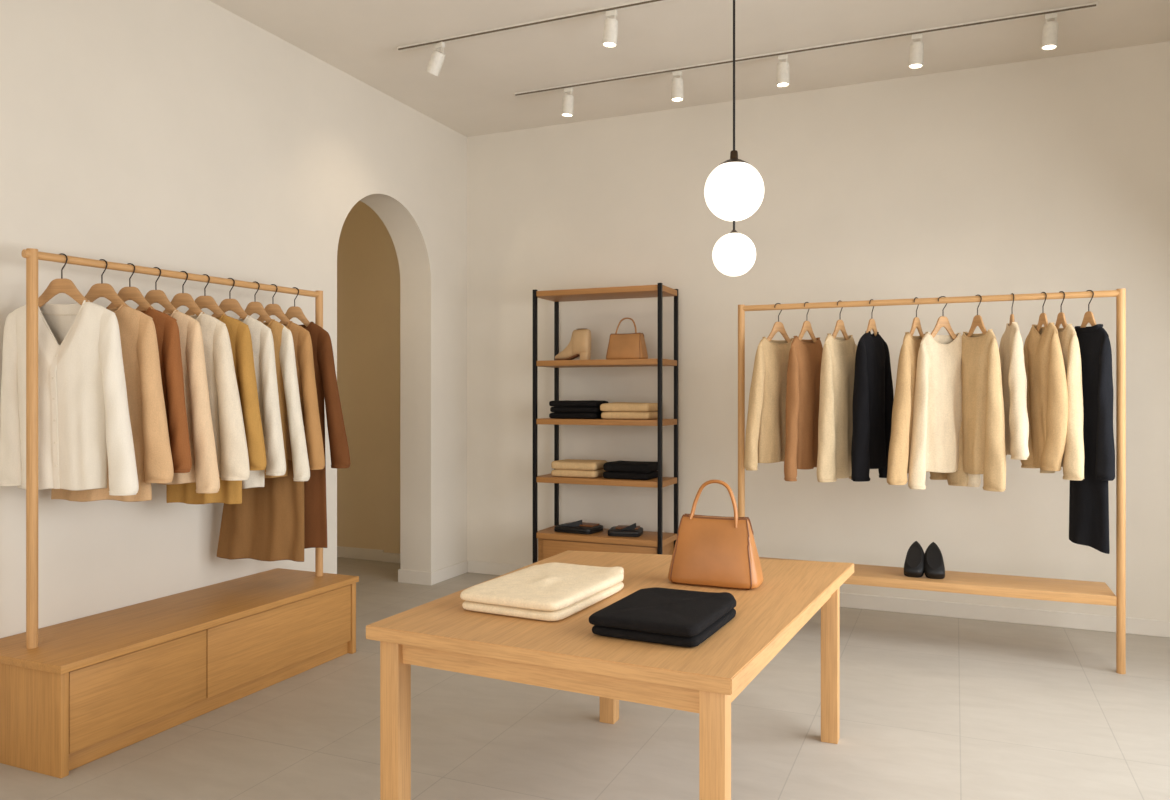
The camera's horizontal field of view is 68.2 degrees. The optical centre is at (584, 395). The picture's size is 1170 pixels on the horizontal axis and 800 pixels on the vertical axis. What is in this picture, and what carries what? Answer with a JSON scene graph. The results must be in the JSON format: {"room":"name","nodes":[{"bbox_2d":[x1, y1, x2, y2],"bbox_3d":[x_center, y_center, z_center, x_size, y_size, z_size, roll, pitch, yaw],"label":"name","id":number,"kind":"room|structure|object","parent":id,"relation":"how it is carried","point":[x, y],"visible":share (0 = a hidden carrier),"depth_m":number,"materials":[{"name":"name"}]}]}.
{"room":"clothing store","nodes":[
{"label":"clothing store","id":0,"kind":"room"},
{"bbox_2d":[0,0,466,637],"bbox_3d":[-2.789,-0.365,3.907,0.300,3.830,8.584,0,0,23],"label":"wall","id":1,"kind":"structure","parent":0,"point":[189,136],"depth_m":4.90,"materials":[{"name":"white paint"}]},
{"bbox_2d":[398,560,467,584],"bbox_3d":[-1.292,1.498,7.401,0.328,0.105,0.582,0,0,23],"label":"baseboard","id":2,"kind":"structure","parent":1,"relation":"attached to","point":[404,576],"depth_m":7.17,"materials":[{"name":"paint"}]},
{"bbox_2d":[337,201,399,553],"bbox_3d":[-2.307,-0.365,8.392,2.347,3.830,0.190,0,0,23],"label":"wall","id":3,"kind":"structure","parent":0,"point":[368,271],"depth_m":8.18,"materials":[{"name":"paint"}]},
{"bbox_2d":[337,546,383,560],"bbox_3d":[-2.566,1.498,8.393,1.470,0.105,0.014,0,0,23],"label":"baseboard","id":4,"kind":"structure","parent":3,"relation":"attached to","point":[343,552],"depth_m":8.20,"materials":[{"name":"paint"}]},
{"bbox_2d":[382,552,399,562],"bbox_3d":[-1.583,1.508,7.962,0.677,0.084,0.031,0,0,23],"label":"trim","id":5,"kind":"structure","parent":3,"relation":"attached to","point":[386,557],"depth_m":8.04,"materials":[{"name":"paint"}]},
{"bbox_2d":[0,557,1169,799],"bbox_3d":[-1.113,1.610,3.306,8.550,0.120,8.800,0,0,23],"label":"floor","id":6,"kind":"structure","parent":0,"point":[932,707],"depth_m":3.99,"materials":[{"name":"tile"}]},
{"bbox_2d":[0,568,358,777],"bbox_3d":[-2.031,1.320,4.480,0.634,0.460,1.897,0,0,23],"label":"drawer cabinet","id":7,"kind":"object","parent":6,"relation":"on","point":[93,687],"visible":0.99,"depth_m":4.03,"materials":[{"name":"brown wood"}]},
{"bbox_2d":[21,248,322,648],"bbox_3d":[-2.007,0.227,4.487,0.045,1.727,1.743,0,0,28],"label":"rail","id":8,"kind":"object","parent":7,"relation":"on","point":[32,256],"visible":0.84,"depth_m":3.74,"materials":[{"name":"brown wood"}]},
{"bbox_2d":[38,253,89,307],"bbox_3d":[-2.338,-0.490,3.861,0.430,0.295,0.015,0,0,3],"label":"clothes hanger","id":9,"kind":"object","parent":8,"relation":"hanging from","point":[56,286],"visible":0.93,"depth_m":3.85,"materials":[{"name":"brown wood"}]},
{"bbox_2d":[0,300,138,495],"bbox_3d":[-2.296,0.004,3.860,0.633,0.866,0.126,0,0,3],"label":"cardigan","id":10,"kind":"object","parent":9,"relation":"hanging from","point":[84,425],"visible":0.92,"depth_m":3.81,"materials":[{"name":"white fabric"}]},
{"bbox_2d":[85,259,130,307],"bbox_3d":[-2.251,-0.490,4.026,0.422,0.295,0.015,0,0,3],"label":"clothes hanger","id":11,"kind":"object","parent":8,"relation":"hanging from","point":[101,289],"visible":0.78,"depth_m":4.02,"materials":[{"name":"brown wood"}]},
{"bbox_2d":[51,304,173,501],"bbox_3d":[-2.212,0.031,4.024,0.621,0.914,0.144,0,0,3],"label":"sweater","id":12,"kind":"object","parent":11,"relation":"hanging from","point":[139,345],"visible":0.43,"depth_m":3.98,"materials":[{"name":"beige fabric"}]},
{"bbox_2d":[107,263,155,310],"bbox_3d":[-2.186,-0.490,4.150,0.400,0.295,0.015,0,0,3],"label":"clothes hanger","id":13,"kind":"object","parent":8,"relation":"hanging from","point":[134,294],"visible":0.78,"depth_m":4.14,"materials":[{"name":"brown wood"}]},
{"bbox_2d":[106,307,191,472],"bbox_3d":[-2.167,-0.017,4.151,0.580,0.819,0.137,0,0,3],"label":"sweater","id":14,"kind":"object","parent":13,"relation":"hanging from","point":[166,326],"visible":0.27,"depth_m":4.10,"materials":[{"name":"brown fabric"}]},
{"bbox_2d":[136,267,177,313],"bbox_3d":[-2.122,-0.490,4.272,0.374,0.295,0.015,0,0,3],"label":"clothes hanger","id":15,"kind":"object","parent":8,"relation":"hanging from","point":[153,296],"visible":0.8,"depth_m":4.26,"materials":[{"name":"brown wood"}]},
{"bbox_2d":[158,310,219,492],"bbox_3d":[-2.093,0.024,4.272,0.600,0.900,0.134,0,0,3],"label":"sweater","id":16,"kind":"object","parent":15,"relation":"hanging from","point":[204,471],"visible":0.31,"depth_m":4.22,"materials":[{"name":"beige fabric"}]},
{"bbox_2d":[163,271,204,315],"bbox_3d":[-2.050,-0.490,4.406,0.382,0.295,0.015,0,0,3],"label":"clothes hanger","id":17,"kind":"object","parent":8,"relation":"hanging from","point":[180,299],"visible":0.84,"depth_m":4.40,"materials":[{"name":"brown wood"}]},
{"bbox_2d":[190,312,249,480],"bbox_3d":[-2.050,-0.002,4.405,0.706,0.853,0.132,0,0,3],"label":"sweater","id":18,"kind":"object","parent":17,"relation":"hanging from","point":[225,405],"visible":0.36,"depth_m":4.35,"materials":[{"name":"white fabric"}]},
{"bbox_2d":[185,274,226,317],"bbox_3d":[-1.989,-0.490,4.522,0.402,0.295,0.015,0,0,3],"label":"clothes hanger","id":19,"kind":"object","parent":8,"relation":"hanging from","point":[204,301],"visible":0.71,"depth_m":4.51,"materials":[{"name":"brown wood"}]},
{"bbox_2d":[166,314,266,503],"bbox_3d":[-1.990,0.067,4.519,0.667,0.991,0.134,0,0,3],"label":"sweater","id":20,"kind":"object","parent":19,"relation":"hanging from","point":[230,492],"visible":0.3,"depth_m":4.48,"materials":[{"name":"yellow fabric"}]},
{"bbox_2d":[211,278,249,319],"bbox_3d":[-1.915,-0.490,4.662,0.390,0.295,0.015,0,0,3],"label":"clothes hanger","id":21,"kind":"object","parent":8,"relation":"hanging from","point":[229,304],"visible":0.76,"depth_m":4.65,"materials":[{"name":"brown wood"}]},
{"bbox_2d":[237,315,285,488],"bbox_3d":[-1.915,0.032,4.665,0.627,0.932,0.133,0,0,3],"label":"blouse","id":22,"kind":"object","parent":21,"relation":"hanging from","point":[261,335],"visible":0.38,"depth_m":4.61,"materials":[{"name":"beige fabric"}]},
{"bbox_2d":[239,281,271,323],"bbox_3d":[-1.837,-0.490,4.811,0.340,0.295,0.015,0,0,3],"label":"clothes hanger","id":23,"kind":"object","parent":8,"relation":"hanging from","point":[252,307],"visible":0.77,"depth_m":4.80,"materials":[{"name":"brown wood"}]},
{"bbox_2d":[262,319,309,480],"bbox_3d":[-1.837,0.021,4.811,0.632,0.897,0.131,0,0,3],"label":"blouse","id":24,"kind":"object","parent":23,"relation":"hanging from","point":[286,371],"visible":0.33,"depth_m":4.76,"materials":[{"name":"beige fabric"}]},
{"bbox_2d":[257,284,289,324],"bbox_3d":[-1.778,-0.490,4.924,0.360,0.295,0.015,0,0,3],"label":"clothes hanger","id":25,"kind":"object","parent":8,"relation":"hanging from","point":[271,309],"visible":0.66,"depth_m":4.92,"materials":[{"name":"brown wood"}]},
{"bbox_2d":[216,321,324,561],"bbox_3d":[-1.792,0.257,4.920,0.638,1.370,0.124,0,0,3],"label":"dress","id":26,"kind":"object","parent":25,"relation":"hanging from","point":[268,524],"visible":0.46,"depth_m":4.89,"materials":[{"name":"fabric"}]},
{"bbox_2d":[279,287,309,326],"bbox_3d":[-1.702,-0.490,5.065,0.342,0.295,0.016,0,0,3],"label":"clothes hanger","id":27,"kind":"object","parent":8,"relation":"hanging from","point":[294,311],"visible":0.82,"depth_m":5.06,"materials":[{"name":"brown wood"}]},
{"bbox_2d":[299,322,350,548],"bbox_3d":[-1.703,0.228,5.055,0.674,1.328,0.112,0,0,3],"label":"coat","id":28,"kind":"object","parent":27,"relation":"hanging from","point":[315,507],"visible":0.3,"depth_m":5.03,"materials":[{"name":"brown fabric"}]},
{"bbox_2d":[533,283,677,562],"bbox_3d":[0.160,0.357,6.769,1.060,2.385,0.430,0,0,23],"label":"shelving unit","id":29,"kind":"object","parent":6,"relation":"on","point":[547,542],"visible":0.71,"depth_m":6.67,"materials":[{"name":"brown wood"}]},
{"bbox_2d":[555,328,590,359],"bbox_3d":[-0.099,-0.405,6.866,0.322,0.252,0.092,0,0,31],"label":"boot","id":30,"kind":"object","parent":29,"relation":"on","point":[579,345],"visible":0.96,"depth_m":6.79,"materials":[{"name":"beige leather"}]},
{"bbox_2d":[549,412,602,418],"bbox_3d":[-0.047,0.152,6.865,0.404,0.052,0.314,0,0,24],"label":"sweater","id":31,"kind":"object","parent":29,"relation":"on","point":[558,415],"visible":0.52,"depth_m":6.72,"materials":[{"name":"black fabric"}]},
{"bbox_2d":[550,407,606,412],"bbox_3d":[-0.038,0.104,6.860,0.404,0.052,0.317,0,0,22],"label":"sweater","id":32,"kind":"object","parent":31,"relation":"on","point":[552,409],"visible":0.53,"depth_m":6.71,"materials":[{"name":"black fabric"}]},
{"bbox_2d":[549,400,607,406],"bbox_3d":[-0.047,0.059,6.864,0.403,0.050,0.316,0,0,21],"label":"sweater","id":33,"kind":"object","parent":32,"relation":"on","point":[564,403],"visible":0.94,"depth_m":6.73,"materials":[{"name":"black fabric"}]},
{"bbox_2d":[551,468,604,477],"bbox_3d":[-0.041,0.603,6.860,0.384,0.063,0.315,0,0,22],"label":"sweater","id":34,"kind":"object","parent":29,"relation":"on","point":[557,472],"visible":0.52,"depth_m":6.72,"materials":[{"name":"beige fabric"}]},
{"bbox_2d":[551,459,606,469],"bbox_3d":[-0.044,0.542,6.863,0.384,0.068,0.310,0,0,21],"label":"sweater","id":35,"kind":"object","parent":34,"relation":"on","point":[572,464],"visible":0.94,"depth_m":6.74,"materials":[{"name":"beige fabric"}]},
{"bbox_2d":[554,520,602,533],"bbox_3d":[-0.049,1.024,6.854,0.334,0.095,0.264,0,0,29],"label":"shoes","id":36,"kind":"object","parent":29,"relation":"on","point":[577,527],"visible":1,"depth_m":6.78,"materials":[{"name":"black leather"}]},
{"bbox_2d":[608,523,642,536],"bbox_3d":[0.315,1.024,6.687,0.254,0.095,0.244,0,0,11],"label":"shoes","id":37,"kind":"object","parent":29,"relation":"on","point":[632,530],"visible":1,"depth_m":6.60,"materials":[{"name":"black leather"}]},
{"bbox_2d":[606,317,647,358],"bbox_3d":[0.324,-0.441,6.683,0.320,0.332,0.159,0,0,27],"label":"handbag","id":38,"kind":"object","parent":29,"relation":"on","point":[631,345],"visible":0.96,"depth_m":6.62,"materials":[{"name":"brown leather"}]},
{"bbox_2d":[601,412,657,418],"bbox_3d":[0.358,0.146,6.689,0.404,0.064,0.312,0,0,24],"label":"sweater","id":39,"kind":"object","parent":29,"relation":"on","point":[605,415],"visible":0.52,"depth_m":6.55,"materials":[{"name":"beige fabric"}]},
{"bbox_2d":[600,402,657,411],"bbox_3d":[0.355,0.084,6.691,0.407,0.072,0.316,0,0,25],"label":"sweater","id":40,"kind":"object","parent":39,"relation":"on","point":[615,406],"visible":0.93,"depth_m":6.56,"materials":[{"name":"beige fabric"}]},
{"bbox_2d":[603,471,657,479],"bbox_3d":[0.363,0.605,6.688,0.380,0.058,0.316,0,0,25],"label":"sweater","id":41,"kind":"object","parent":29,"relation":"on","point":[607,474],"visible":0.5,"depth_m":6.55,"materials":[{"name":"black fabric"}]},
{"bbox_2d":[603,461,657,472],"bbox_3d":[0.370,0.543,6.685,0.379,0.072,0.319,0,0,25],"label":"sweater","id":42,"kind":"object","parent":41,"relation":"on","point":[617,466],"visible":0.91,"depth_m":6.56,"materials":[{"name":"black fabric"}]},
{"bbox_2d":[366,550,853,799],"bbox_3d":[0.242,1.160,3.417,1.392,0.780,1.836,0,0,23],"label":"display table","id":43,"kind":"object","parent":6,"relation":"on","point":[565,654],"visible":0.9,"depth_m":2.84,"materials":[{"name":"brown wood"}]},
{"bbox_2d":[462,582,623,620],"bbox_3d":[-0.140,0.751,3.276,0.411,0.036,0.607,0,0,26],"label":"sweater","id":44,"kind":"object","parent":43,"relation":"on","point":[560,614],"visible":0.35,"depth_m":3.03,"materials":[{"name":"beige fabric"}]},
{"bbox_2d":[460,562,623,610],"bbox_3d":[-0.140,0.712,3.288,0.416,0.049,0.630,0,0,27],"label":"sweater","id":45,"kind":"object","parent":44,"relation":"on","point":[554,586],"visible":1,"depth_m":3.17,"materials":[{"name":"beige fabric"}]},
{"bbox_2d":[592,608,735,646],"bbox_3d":[0.276,0.752,2.901,0.368,0.034,0.466,0,0,26],"label":"sweater","id":46,"kind":"object","parent":43,"relation":"on","point":[694,641],"visible":0.28,"depth_m":2.71,"materials":[{"name":"black fabric"}]},
{"bbox_2d":[589,587,735,636],"bbox_3d":[0.274,0.714,2.904,0.369,0.046,0.485,0,0,27],"label":"sweater","id":47,"kind":"object","parent":46,"relation":"on","point":[675,612],"visible":1,"depth_m":2.81,"materials":[{"name":"black fabric"}]},
{"bbox_2d":[668,479,763,589],"bbox_3d":[0.535,0.558,3.546,0.378,0.430,0.186,0,0,23],"label":"handbag","id":48,"kind":"object","parent":43,"relation":"on","point":[709,551],"visible":1,"depth_m":3.48,"materials":[{"name":"brown leather"}]},
{"bbox_2d":[738,288,1125,673],"bbox_3d":[2.085,0.475,5.424,2.189,2.149,0.407,0,0,23],"label":"clothes rack","id":49,"kind":"object","parent":6,"relation":"on","point":[1037,588],"visible":0.77,"depth_m":5.09,"materials":[{"name":"brown wood"}]},
{"bbox_2d":[767,303,790,342],"bbox_3d":[1.251,-0.450,5.584,0.294,0.303,0.015,0,0,-27],"label":"clothes hanger","id":50,"kind":"object","parent":49,"relation":"hanging from","point":[778,326],"visible":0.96,"depth_m":5.58,"materials":[{"name":"brown wood"}]},
{"bbox_2d":[744,337,792,470],"bbox_3d":[1.251,0.045,5.584,0.552,0.848,0.131,0,0,-27],"label":"sweater","id":51,"kind":"object","parent":50,"relation":"hanging from","point":[765,438],"visible":0.52,"depth_m":5.50,"materials":[{"name":"beige fabric"}]},
{"bbox_2d":[798,302,816,342],"bbox_3d":[1.416,-0.450,5.513,0.280,0.303,0.015,0,0,-39],"label":"clothes hanger","id":52,"kind":"object","parent":49,"relation":"hanging from","point":[806,326],"visible":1,"depth_m":5.51,"materials":[{"name":"brown wood"}]},
{"bbox_2d":[784,336,822,481],"bbox_3d":[1.415,0.075,5.514,0.458,0.908,0.134,0,0,-39],"label":"sweater","id":53,"kind":"object","parent":52,"relation":"hanging from","point":[805,356],"visible":0.79,"depth_m":5.43,"materials":[{"name":"brown fabric"}]},
{"bbox_2d":[832,300,848,339],"bbox_3d":[1.604,-0.450,5.433,0.260,0.303,0.015,0,0,-37],"label":"clothes hanger","id":54,"kind":"object","parent":49,"relation":"hanging from","point":[839,324],"visible":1,"depth_m":5.43,"materials":[{"name":"brown wood"}]},
{"bbox_2d":[817,333,856,481],"bbox_3d":[1.604,0.069,5.432,0.462,0.917,0.132,0,0,-37],"label":"sweater","id":55,"kind":"object","parent":54,"relation":"hanging from","point":[835,420],"visible":0.77,"depth_m":5.35,"materials":[{"name":"beige fabric"}]},
{"bbox_2d":[866,299,876,335],"bbox_3d":[1.779,-0.450,5.357,0.250,0.303,0.015,0,0,-42],"label":"clothes hanger","id":56,"kind":"object","parent":49,"relation":"hanging from","point":[871,324],"visible":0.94,"depth_m":5.35,"materials":[{"name":"brown wood"}]},
{"bbox_2d":[851,331,893,481],"bbox_3d":[1.784,0.058,5.352,0.466,0.914,0.123,0,0,-42],"label":"sweater","id":57,"kind":"object","parent":56,"relation":"hanging from","point":[873,395],"visible":0.97,"depth_m":5.28,"materials":[{"name":"black fabric"}]},
{"bbox_2d":[904,541,923,577],"bbox_3d":[2.061,1.019,5.395,0.122,0.199,0.216,0,0,27],"label":"shoe","id":58,"kind":"object","parent":49,"relation":"on","point":[914,561],"visible":1,"depth_m":5.34,"materials":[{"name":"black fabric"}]},
{"bbox_2d":[910,297,923,338],"bbox_3d":[2.017,-0.450,5.256,0.250,0.303,0.016,0,0,-39],"label":"clothes hanger","id":59,"kind":"object","parent":49,"relation":"hanging from","point":[916,323],"visible":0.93,"depth_m":5.25,"materials":[{"name":"brown wood"}]},
{"bbox_2d":[887,332,946,484],"bbox_3d":[2.016,0.068,5.256,0.638,0.904,0.130,0,0,-39],"label":"sweater","id":60,"kind":"object","parent":59,"relation":"hanging from","point":[902,410],"visible":0.52,"depth_m":5.10,"materials":[{"name":"beige fabric"}]},
{"bbox_2d":[924,542,944,578],"bbox_3d":[2.161,1.019,5.352,0.122,0.199,0.216,0,0,18],"label":"shoe","id":61,"kind":"object","parent":49,"relation":"on","point":[934,568],"visible":1,"depth_m":5.30,"materials":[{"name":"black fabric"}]},
{"bbox_2d":[759,557,1116,605],"bbox_3d":[2.074,1.147,5.429,2.122,0.055,0.405,0,0,23],"label":"shelf","id":62,"kind":"object","parent":49,"relation":"attached to","point":[1037,588],"depth_m":5.18,"materials":[{"name":"brown wood"}]},
{"bbox_2d":[931,296,956,339],"bbox_3d":[2.153,-0.449,5.197,0.286,0.303,0.016,0,0,-19],"label":"clothes hanger","id":63,"kind":"object","parent":49,"relation":"hanging from","point":[942,321],"visible":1,"depth_m":5.19,"materials":[{"name":"brown wood"}]},
{"bbox_2d":[908,332,980,489],"bbox_3d":[2.155,0.083,5.191,0.512,0.933,0.132,0,0,-19],"label":"sweater","id":64,"kind":"object","parent":63,"relation":"hanging from","point":[937,406],"visible":0.88,"depth_m":5.14,"materials":[{"name":"white fabric"}]},
{"bbox_2d":[967,295,986,336],"bbox_3d":[2.327,-0.450,5.122,0.015,0.303,0.250,0,0,-17],"label":"clothes hanger","id":65,"kind":"object","parent":49,"relation":"hanging from","point":[977,320],"visible":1,"depth_m":5.12,"materials":[{"name":"brown wood"}]},
{"bbox_2d":[947,329,1005,491],"bbox_3d":[2.321,0.078,5.120,0.126,0.934,0.450,0,0,-17],"label":"sweater","id":66,"kind":"object","parent":65,"relation":"hanging from","point":[982,450],"visible":0.94,"depth_m":5.03,"materials":[{"name":"beige fabric"}]},
{"bbox_2d":[1009,293,1014,325],"bbox_3d":[2.496,-0.450,5.050,0.015,0.303,0.140,0,0,5],"label":"clothes hanger","id":67,"kind":"object","parent":49,"relation":"hanging from","point":[1012,319],"visible":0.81,"depth_m":5.04,"materials":[{"name":"brown wood"}]},
{"bbox_2d":[999,322,1028,459],"bbox_3d":[2.490,-0.035,5.051,0.110,0.788,0.407,0,0,5],"label":"knit top","id":68,"kind":"object","parent":67,"relation":"hanging from","point":[1013,373],"visible":0.85,"depth_m":4.93,"materials":[{"name":"white fabric"}]},
{"bbox_2d":[1036,292,1047,331],"bbox_3d":[2.643,-0.450,4.987,0.015,0.303,0.200,0,0,-9],"label":"clothes hanger","id":69,"kind":"object","parent":49,"relation":"hanging from","point":[1043,320],"visible":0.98,"depth_m":4.98,"materials":[{"name":"brown wood"}]},
{"bbox_2d":[1021,322,1067,470],"bbox_3d":[2.639,0.001,4.986,0.124,0.841,0.387,0,0,-9],"label":"sweater","id":70,"kind":"object","parent":69,"relation":"hanging from","point":[1047,390],"visible":0.9,"depth_m":4.90,"materials":[{"name":"beige fabric"}]},
{"bbox_2d":[1055,291,1066,329],"bbox_3d":[2.728,-0.450,4.951,0.015,0.303,0.200,0,0,-9],"label":"clothes hanger","id":71,"kind":"object","parent":49,"relation":"hanging from","point":[1061,319],"visible":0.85,"depth_m":4.94,"materials":[{"name":"brown wood"}]},
{"bbox_2d":[1040,324,1084,480],"bbox_3d":[2.719,0.029,4.925,0.112,0.877,0.316,0,0,-9],"label":"sweater","id":72,"kind":"object","parent":71,"relation":"hanging from","point":[1072,463],"visible":0.49,"depth_m":4.81,"materials":[{"name":"white fabric"}]},
{"bbox_2d":[1080,290,1095,327],"bbox_3d":[2.855,-0.450,4.896,0.015,0.303,0.214,0,0,-17],"label":"clothes hanger","id":73,"kind":"object","parent":49,"relation":"hanging from","point":[1088,316],"visible":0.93,"depth_m":4.89,"materials":[{"name":"brown wood"}]},
{"bbox_2d":[1069,324,1114,553],"bbox_3d":[2.852,0.235,4.878,0.108,1.274,0.312,0,0,-17],"label":"dress","id":74,"kind":"object","parent":73,"relation":"hanging from","point":[1089,496],"visible":0.66,"depth_m":4.83,"materials":[{"name":"black fabric"}]},
{"bbox_2d":[209,0,1169,136],"bbox_3d":[-0.077,-2.355,2.744,6.203,0.150,8.584,0,0,23],"label":"ceiling","id":75,"kind":"structure","parent":0,"point":[472,94],"depth_m":5.54,"materials":[{"name":"paint"}]},
{"bbox_2d":[397,0,672,51],"bbox_3d":[0.502,-2.269,4.919,3.752,0.022,0.035,0,0,23],"label":"track","id":76,"kind":"object","parent":75,"relation":"attached to","point":[635,4],"visible":1,"depth_m":5.26,"materials":[{"name":"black metal"}]},
{"bbox_2d":[426,42,445,75],"bbox_3d":[-0.960,-2.159,5.558,0.143,0.198,0.085,0,0,38],"label":"track spotlight","id":77,"kind":"object","parent":76,"relation":"hanging from","point":[436,61],"visible":1,"depth_m":5.53,"materials":[{"name":"white metal"}]},
{"bbox_2d":[602,9,617,47],"bbox_3d":[0.148,-2.158,5.072,0.093,0.200,0.085,0,0,23],"label":"track spotlight","id":78,"kind":"object","parent":76,"relation":"hanging from","point":[610,32],"visible":1,"depth_m":5.04,"materials":[{"name":"white metal"}]},
{"bbox_2d":[704,0,763,276],"bbox_3d":[0.559,-1.365,3.242,0.222,1.831,0.222,0,0,23],"label":"pendant light","id":79,"kind":"object","parent":75,"relation":"hanging from","point":[734,190],"visible":1,"depth_m":3.18,"materials":[{"name":"white glass"}]},
{"bbox_2d":[514,2,1097,96],"bbox_3d":[1.224,-2.269,5.763,3.810,0.022,0.035,0,0,23],"label":"track","id":80,"kind":"object","parent":75,"relation":"attached to","point":[1089,5],"visible":1,"depth_m":5.60,"materials":[{"name":"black metal"}]},
{"bbox_2d":[561,87,573,116],"bbox_3d":[-0.128,-2.158,6.343,0.093,0.200,0.085,0,0,23],"label":"track spotlight","id":81,"kind":"object","parent":80,"relation":"hanging from","point":[568,100],"visible":1,"depth_m":6.31,"materials":[{"name":"white metal"}]},
{"bbox_2d":[671,70,682,101],"bbox_3d":[0.643,-2.159,6.013,0.085,0.197,0.085,0,0,23],"label":"track spotlight","id":82,"kind":"object","parent":80,"relation":"hanging from","point":[677,83],"visible":1,"depth_m":5.98,"materials":[{"name":"white metal"}]},
{"bbox_2d":[776,54,789,86],"bbox_3d":[1.312,-2.159,5.726,0.085,0.197,0.085,0,0,23],"label":"track spotlight","id":83,"kind":"object","parent":80,"relation":"hanging from","point":[782,74],"visible":1,"depth_m":5.70,"materials":[{"name":"white metal"}]},
{"bbox_2d":[909,33,923,68],"bbox_3d":[2.070,-2.159,5.401,0.090,0.199,0.085,0,0,23],"label":"track spotlight","id":84,"kind":"object","parent":80,"relation":"hanging from","point":[916,52],"visible":1,"depth_m":5.37,"materials":[{"name":"white metal"}]},
{"bbox_2d":[1041,12,1058,49],"bbox_3d":[2.749,-2.158,5.110,0.092,0.200,0.085,0,0,23],"label":"track spotlight","id":85,"kind":"object","parent":80,"relation":"hanging from","point":[1050,29],"visible":1,"depth_m":5.08,"materials":[{"name":"white metal"}]},
{"bbox_2d":[467,41,1169,620],"bbox_3d":[1.575,-0.365,6.597,6.203,3.830,0.200,0,0,23],"label":"wall","id":86,"kind":"structure","parent":0,"point":[1052,174],"depth_m":6.37,"materials":[{"name":"white paint"}]},
{"bbox_2d":[468,560,1169,637],"bbox_3d":[1.585,1.498,6.476,5.689,0.105,0.014,0,0,23],"label":"baseboard","id":87,"kind":"structure","parent":86,"relation":"attached to","point":[1138,626],"depth_m":5.96,"materials":[{"name":"paint"}]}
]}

